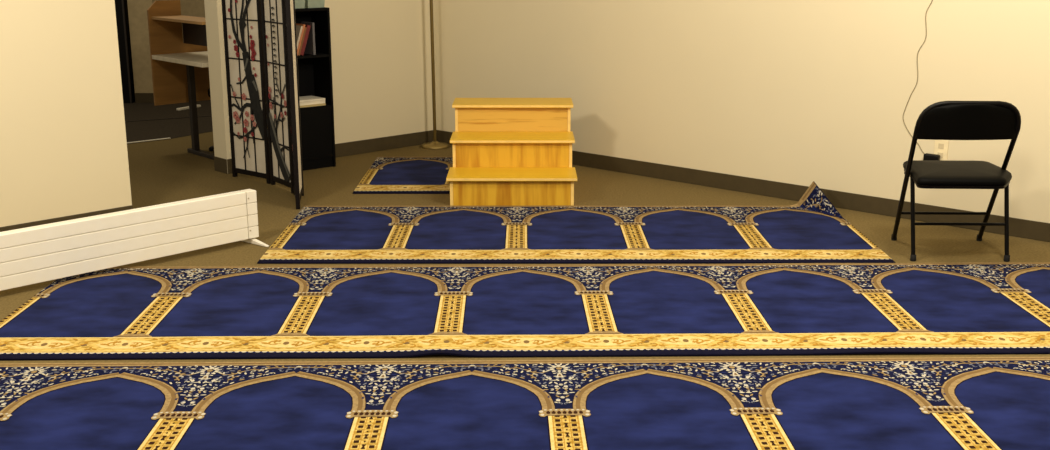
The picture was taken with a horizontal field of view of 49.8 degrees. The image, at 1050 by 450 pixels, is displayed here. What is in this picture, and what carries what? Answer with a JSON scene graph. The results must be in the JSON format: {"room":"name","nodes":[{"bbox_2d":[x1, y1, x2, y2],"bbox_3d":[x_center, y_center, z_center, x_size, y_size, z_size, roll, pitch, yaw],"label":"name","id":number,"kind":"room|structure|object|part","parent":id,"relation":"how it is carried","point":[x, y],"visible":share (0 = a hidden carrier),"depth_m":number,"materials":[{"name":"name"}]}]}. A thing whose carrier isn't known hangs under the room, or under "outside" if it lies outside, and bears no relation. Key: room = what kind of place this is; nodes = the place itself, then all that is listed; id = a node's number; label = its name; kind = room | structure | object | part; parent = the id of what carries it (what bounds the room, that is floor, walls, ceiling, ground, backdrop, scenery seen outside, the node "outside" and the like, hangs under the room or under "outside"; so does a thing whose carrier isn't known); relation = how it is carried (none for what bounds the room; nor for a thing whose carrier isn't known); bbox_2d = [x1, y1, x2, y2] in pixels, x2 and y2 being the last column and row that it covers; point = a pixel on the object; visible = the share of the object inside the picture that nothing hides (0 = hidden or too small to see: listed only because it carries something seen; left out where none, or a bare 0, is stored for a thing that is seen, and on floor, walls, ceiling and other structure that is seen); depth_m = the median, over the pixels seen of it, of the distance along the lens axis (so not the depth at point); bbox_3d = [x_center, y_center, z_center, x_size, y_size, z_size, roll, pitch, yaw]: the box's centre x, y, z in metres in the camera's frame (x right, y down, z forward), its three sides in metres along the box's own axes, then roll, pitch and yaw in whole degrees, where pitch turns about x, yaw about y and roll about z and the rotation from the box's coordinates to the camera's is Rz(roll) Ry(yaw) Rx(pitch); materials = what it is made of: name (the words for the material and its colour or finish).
{"room":"mosque","nodes":[
{"label":"mosque","id":0,"kind":"room"},
{"bbox_2d":[0,0,131,226],"bbox_3d":[-4.001,-0.961,4.308,0.140,2.800,5.000,13,19,43],"label":"wall","id":1,"kind":"structure","parent":0,"point":[63,142],"depth_m":5.91,"materials":[{"name":"beige paint"}]},
{"bbox_2d":[0,205,132,231],"bbox_3d":[-3.949,0.363,4.581,0.008,0.100,5.000,13,19,43],"label":"baseboard","id":2,"kind":"structure","parent":1,"relation":"attached to","point":[65,218],"depth_m":6.02,"materials":[{"name":"plastic"}]},
{"bbox_2d":[127,0,158,92],"bbox_3d":[-3.710,-2.585,10.888,0.240,2.800,0.220,0,14,0],"label":"wall pier","id":3,"kind":"object","parent":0,"point":[137,9],"visible":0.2,"depth_m":10.98,"materials":[{"name":"beige paint"}]},
{"bbox_2d":[115,0,134,102],"bbox_3d":[-3.928,-2.568,10.820,0.145,2.800,0.160,0,14,0],"label":"door","id":4,"kind":"structure","parent":3,"relation":"attached to","point":[121,6],"depth_m":10.98,"materials":[{"name":"black paint"}]},
{"bbox_2d":[135,93,153,102],"bbox_3d":[-3.710,-1.247,11.098,0.240,0.100,0.012,0,14,0],"label":"baseboard","id":5,"kind":"object","parent":3,"relation":"attached to","point":[139,97],"visible":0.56,"depth_m":11.10,"materials":[{"name":"plastic"}]},
{"bbox_2d":[159,0,204,42],"bbox_3d":[-2.700,-2.696,11.334,8.400,2.800,0.100,0,14,0],"label":"wall","id":6,"kind":"structure","parent":0,"point":[188,7],"depth_m":11.41,"materials":[{"name":"paint"}]},
{"bbox_2d":[204,0,434,173],"bbox_3d":[-1.415,-1.873,8.005,1.830,2.800,0.165,-13,19,-42],"label":"wall","id":7,"kind":"structure","parent":0,"point":[381,49],"depth_m":8.34,"materials":[{"name":"beige paint"}]},
{"bbox_2d":[214,156,226,173],"bbox_3d":[-2.077,-0.410,7.709,0.008,0.100,0.165,-13,19,-42],"label":"baseboard","id":8,"kind":"structure","parent":7,"relation":"attached to","point":[220,164],"depth_m":7.70,"materials":[{"name":"plastic"}]},
{"bbox_2d":[227,130,432,173],"bbox_3d":[-1.358,-0.547,8.265,1.822,0.100,0.008,-13,19,-42],"label":"baseboard","id":9,"kind":"structure","parent":7,"relation":"attached to","point":[418,138],"depth_m":8.51,"materials":[{"name":"plastic"}]},
{"bbox_2d":[0,131,1049,362],"bbox_3d":[-0.500,-0.102,6.670,13.000,0.001,15.000,0,14,0],"label":"floor","id":10,"kind":"structure","parent":0,"point":[160,171],"depth_m":6.86,"materials":[{"name":"brown carpet"}]},
{"bbox_2d":[0,189,268,290],"bbox_3d":[-2.552,0.229,4.744,3.262,0.279,0.209,-13,19,-42],"label":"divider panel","id":11,"kind":"object","parent":10,"relation":"on","point":[51,251],"visible":1,"depth_m":5.33,"materials":[{"name":"white metal"}]},
{"bbox_2d":[123,100,212,143],"bbox_3d":[-4.050,-0.967,10.165,5.700,0.001,5.800,0,14,0],"label":"floor","id":12,"kind":"structure","parent":10,"relation":"on","point":[149,129],"depth_m":9.99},
{"bbox_2d":[127,138,170,143],"bbox_3d":[-2.991,-0.665,8.927,0.395,0.006,0.028,-12,18,-40],"label":"trim","id":13,"kind":"structure","parent":12,"relation":"on","point":[161,138],"depth_m":8.93,"materials":[{"name":"grey metal"}]},
{"bbox_2d":[125,115,211,121],"bbox_3d":[-3.130,-0.955,10.104,0.851,0.004,0.020,-7,16,-27],"label":"trim","id":14,"kind":"structure","parent":12,"relation":"on","point":[209,115],"depth_m":10.07,"materials":[{"name":"metal"}]},
{"bbox_2d":[176,105,200,110],"bbox_3d":[-3.188,-1.113,10.716,0.040,0.020,0.293,7,15,26],"label":"bundle","id":15,"kind":"object","parent":12,"relation":"on","point":[187,107],"visible":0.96,"depth_m":10.65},
{"bbox_2d":[147,0,214,159],"bbox_3d":[-2.235,-1.055,8.204,0.638,1.115,0.866,-12,18,-40],"label":"study carrel","id":16,"kind":"object","parent":10,"relation":"on","point":[180,70],"visible":0.54,"depth_m":8.30,"materials":[{"name":"laminate"}]},
{"bbox_2d":[151,15,205,24],"bbox_3d":[-2.353,-1.447,7.966,0.239,0.020,0.817,-12,18,-40],"label":"shelf","id":17,"kind":"object","parent":16,"relation":"attached to","point":[155,19],"depth_m":8.06,"materials":[{"name":"brown wood"}]},
{"bbox_3d":[-2.501,-1.301,8.451,0.459,0.755,0.474,0,14,0],"label":"panel","id":18,"kind":"part","parent":16,"relation":"part of","materials":[{"name":"brown wood"}]},
{"bbox_3d":[-2.262,-1.379,8.079,0.016,0.205,0.801,-12,18,-40],"label":"panel","id":19,"kind":"part","parent":16,"relation":"part of","materials":[{"name":"wood"}]},
{"bbox_2d":[208,88,213,150],"bbox_3d":[-2.175,-0.855,8.426,0.415,0.620,0.437,0,14,0],"label":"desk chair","id":20,"kind":"object","parent":10,"relation":"on","point":[211,148],"visible":0.16,"depth_m":8.49,"materials":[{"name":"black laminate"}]},
{"bbox_2d":[221,0,303,208],"bbox_3d":[-1.571,-1.084,6.934,0.190,1.780,1.169,-9,16,-31],"label":"folding screen","id":21,"kind":"object","parent":10,"relation":"on","point":[260,40],"visible":1,"depth_m":7.18,"materials":[{"name":"paper"}]},
{"bbox_3d":[-1.804,-1.162,7.249,0.384,1.780,0.022,11,18,38],"label":"panel frame","id":22,"kind":"part","parent":21,"relation":"part of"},
{"bbox_2d":[228,0,267,157],"bbox_3d":[-1.786,-1.087,7.241,0.384,1.362,0.003,11,18,38],"label":"painting","id":23,"kind":"object","parent":21,"relation":"attached to","point":[247,26],"depth_m":7.28},
{"bbox_3d":[-1.538,-1.095,6.978,0.022,1.780,0.346,-10,17,-34],"label":"panel frame","id":24,"kind":"part","parent":21,"relation":"part of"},
{"bbox_2d":[266,7,289,181],"bbox_3d":[-1.563,-0.857,7.056,0.003,1.213,0.356,-10,17,-34],"label":"painting","id":25,"kind":"object","parent":21,"relation":"attached to","point":[277,96],"depth_m":7.06},
{"bbox_3d":[-1.381,-1.005,6.617,0.022,1.780,0.428,-3,14,-13],"label":"panel frame","id":26,"kind":"part","parent":21,"relation":"part of","materials":[{"name":"wood"}]},
{"bbox_3d":[-1.357,-1.003,6.607,0.022,1.780,0.400,-2,14,-7],"label":"panel frame","id":27,"kind":"part","parent":21,"relation":"part of","materials":[{"name":"black wood"}]},
{"bbox_2d":[295,7,335,170],"bbox_3d":[-1.587,-0.923,7.712,0.500,1.095,0.225,-12,18,-39],"label":"bookshelf","id":28,"kind":"object","parent":10,"relation":"on","point":[314,71],"visible":0.42,"depth_m":7.79,"materials":[{"name":"black laminate"}]},
{"bbox_2d":[296,25,302,48],"bbox_3d":[-1.564,-1.246,7.622,0.080,0.198,0.141,-12,18,-39],"label":"book","id":29,"kind":"object","parent":28,"relation":"on","point":[298,28],"visible":0.29,"depth_m":7.57,"materials":[{"name":"white paper"}]},
{"bbox_2d":[295,0,304,8],"bbox_3d":[-1.625,-1.514,7.529,0.283,0.140,0.188,-12,18,-39],"label":"plastic tub","id":30,"kind":"object","parent":28,"relation":"on","point":[298,3],"visible":0.2,"depth_m":7.54,"materials":[{"name":"plastic"}]},
{"bbox_2d":[296,23,304,55],"bbox_3d":[-1.553,-1.254,7.636,0.084,0.208,0.151,-12,18,-39],"label":"book","id":31,"kind":"object","parent":28,"relation":"on","point":[303,25],"visible":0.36,"depth_m":7.58,"materials":[{"name":"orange paper"}]},
{"bbox_2d":[298,27,306,55],"bbox_3d":[-1.541,-1.246,7.643,0.076,0.189,0.141,-12,18,-39],"label":"book","id":32,"kind":"object","parent":28,"relation":"on","point":[305,27],"visible":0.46,"depth_m":7.59,"materials":[{"name":"red paper"}]},
{"bbox_3d":[-1.658,-0.934,7.795,0.464,1.077,0.006,-12,18,-39],"label":"panel","id":33,"kind":"part","parent":28,"relation":"part of","materials":[{"name":"black laminate"}]},
{"bbox_2d":[300,25,310,54],"bbox_3d":[-1.526,-1.257,7.660,0.091,0.202,0.151,-12,18,-39],"label":"book","id":34,"kind":"object","parent":28,"relation":"on","point":[307,26],"visible":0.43,"depth_m":7.60,"materials":[{"name":"red paper"}]},
{"bbox_2d":[301,22,315,54],"bbox_3d":[-1.476,-1.274,7.699,0.016,0.215,0.151,-12,18,-39],"label":"book","id":35,"kind":"object","parent":28,"relation":"on","point":[310,45],"visible":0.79,"depth_m":7.66,"materials":[{"name":"black paper"}]},
{"bbox_2d":[300,103,325,107],"bbox_3d":[-1.583,-0.819,7.739,0.388,0.012,0.189,-12,18,-39],"label":"paper stack","id":36,"kind":"object","parent":28,"relation":"on","point":[322,104],"visible":0.24,"depth_m":7.73,"materials":[{"name":"beige paper"}]},
{"bbox_2d":[300,100,324,105],"bbox_3d":[-1.580,-0.838,7.744,0.381,0.022,0.177,-12,18,-39],"label":"paper stack","id":37,"kind":"object","parent":36,"relation":"on","point":[320,101],"visible":0.26,"depth_m":7.73,"materials":[{"name":"white paper"}]},
{"bbox_2d":[299,96,324,101],"bbox_3d":[-1.582,-0.855,7.733,0.386,0.013,0.185,-12,18,-39],"label":"paper stack","id":38,"kind":"object","parent":37,"relation":"on","point":[302,98],"visible":0.49,"depth_m":7.77,"materials":[{"name":"white paper"}]},
{"bbox_3d":[-1.586,-1.143,7.656,0.464,0.018,0.214,-12,18,-39],"label":"shelf","id":39,"kind":"part","parent":28,"relation":"part of","materials":[{"name":"black laminate"}]},
{"bbox_2d":[305,0,324,7],"bbox_3d":[-1.460,-1.538,7.668,0.148,0.120,0.188,-12,18,-39],"label":"plastic tub","id":40,"kind":"object","parent":28,"relation":"on","point":[308,3],"visible":0.8,"depth_m":7.61,"materials":[{"name":"plastic"}]},
{"bbox_3d":[-1.586,-0.803,7.740,0.464,0.018,0.214,-12,18,-39],"label":"shelf","id":41,"kind":"part","parent":28,"relation":"part of","materials":[{"name":"black laminate"}]},
{"bbox_3d":[-1.522,-0.617,7.708,0.464,0.326,0.012,-12,18,-39],"label":"panel","id":42,"kind":"part","parent":28,"relation":"part of","materials":[{"name":"black laminate"}]},
{"bbox_3d":[-1.586,-0.468,7.823,0.464,0.018,0.214,-12,18,-39],"label":"shelf","id":43,"kind":"part","parent":28,"relation":"part of","materials":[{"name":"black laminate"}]},
{"bbox_3d":[-1.404,-0.952,7.866,0.018,1.077,0.225,-12,18,-39],"label":"panel","id":44,"kind":"part","parent":28,"relation":"part of","materials":[{"name":"black laminate"}]},
{"bbox_2d":[353,157,452,193],"bbox_3d":[-0.768,-0.348,7.642,0.612,0.010,1.245,0,14,0],"label":"rug","id":45,"kind":"object","parent":10,"relation":"on","point":[386,175],"visible":0.88,"depth_m":7.53,"materials":[{"name":"blue fabric"}]},
{"bbox_2d":[420,0,449,149],"bbox_3d":[-0.704,-1.485,8.466,0.255,1.825,0.254,0,14,0],"label":"floor lamp","id":46,"kind":"object","parent":10,"relation":"on","point":[434,145],"visible":1,"depth_m":8.58,"materials":[{"name":"gold metal"}]},
{"bbox_2d":[446,98,576,205],"bbox_3d":[-0.077,-0.474,7.083,0.772,0.525,0.939,0,14,0],"label":"wooden steps","id":47,"kind":"structure","parent":10,"relation":"on","point":[507,151],"depth_m":6.95,"materials":[{"name":"yellow wood"}]},
{"bbox_3d":[-0.436,-0.467,7.095,0.018,0.505,0.900,0,14,0],"label":"panel","id":48,"kind":"part","parent":47,"relation":"part of","materials":[{"name":"brown wood"}]},
{"bbox_3d":[0.281,-0.467,7.095,0.018,0.505,0.900,0,14,0],"label":"panel","id":49,"kind":"part","parent":47,"relation":"part of","materials":[{"name":"brown wood"}]},
{"bbox_2d":[0,262,1049,360],"bbox_3d":[0.319,0.336,4.849,4.961,0.021,1.331,0,14,0],"label":"rug","id":50,"kind":"object","parent":10,"relation":"on","point":[772,309],"visible":0.99,"depth_m":4.74,"materials":[{"name":"blue carpet"}]},
{"bbox_2d":[0,357,1049,449],"bbox_3d":[0.149,0.652,3.592,5.077,0.010,1.336,0,14,0],"label":"rug","id":51,"kind":"object","parent":10,"relation":"on","point":[932,403],"visible":1,"depth_m":3.77,"materials":[{"name":"blue fabric"}]},
{"bbox_2d":[257,181,895,263],"bbox_3d":[0.249,-0.042,6.071,3.103,0.169,1.239,0,14,0],"label":"rug","id":52,"kind":"object","parent":10,"relation":"on","point":[810,230],"visible":1,"depth_m":6.00,"materials":[{"name":"blue carpet"}]},
{"bbox_2d":[891,101,1020,261],"bbox_3d":[2.097,-0.241,5.532,0.600,0.816,0.663,0,14,0],"label":"folding chair","id":53,"kind":"object","parent":10,"relation":"on","point":[942,120],"visible":1,"depth_m":5.24,"materials":[{"name":"black paint"}]},
{"bbox_3d":[1.889,-0.050,5.528,0.048,0.427,0.094,-12,18,-41],"label":"leg","id":54,"kind":"part","parent":53,"relation":"part of","materials":[{"name":"black paint"}]},
{"bbox_3d":[2.080,-0.260,5.465,0.504,0.048,0.481,0,14,0],"label":"seat","id":55,"kind":"part","parent":53,"relation":"part of","materials":[{"name":"black leather"}]},
{"bbox_3d":[2.038,-0.473,5.179,0.456,0.171,0.088,0,14,0],"label":"backrest","id":56,"kind":"part","parent":53,"relation":"part of","materials":[{"name":"black plastic"}]},
{"bbox_3d":[2.344,-0.048,5.519,0.047,0.427,0.095,-13,19,-43],"label":"leg","id":57,"kind":"part","parent":53,"relation":"part of","materials":[{"name":"black paint"}]},
{"bbox_2d":[433,0,1049,222],"bbox_3d":[2.084,-1.431,6.212,7.620,2.800,0.120,12,18,40],"label":"wall","id":58,"kind":"structure","parent":0,"point":[797,92],"depth_m":6.81,"materials":[{"name":"beige paint"}]},
{"bbox_2d":[436,130,1049,241],"bbox_3d":[2.054,-0.106,6.478,7.400,0.100,0.008,12,18,40],"label":"baseboard","id":59,"kind":"structure","parent":58,"relation":"attached to","point":[1022,228],"depth_m":6.88,"materials":[{"name":"plastic"}]},
{"bbox_2d":[903,0,939,159],"bbox_3d":[2.184,-1.041,6.105,0.041,1.405,0.238,-13,19,-42],"label":"power adapter","id":60,"kind":"object","parent":58,"relation":"attached to","point":[927,156],"visible":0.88,"depth_m":6.20,"materials":[{"name":"black paint"}]},
{"bbox_2d":[934,140,948,159],"bbox_3d":[2.280,-0.409,6.194,0.075,0.115,0.008,12,18,40],"label":"wall outlet","id":61,"kind":"object","parent":58,"relation":"attached to","point":[941,146],"visible":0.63,"depth_m":6.19,"materials":[{"name":"plastic"}]},
{"bbox_2d":[938,143,943,148],"bbox_3d":[2.278,-0.431,6.186,0.030,0.028,0.002,12,18,40],"label":"socket","id":62,"kind":"object","parent":61,"relation":"attached to","point":[940,145],"depth_m":6.19,"materials":[{"name":"plastic"}]}
]}

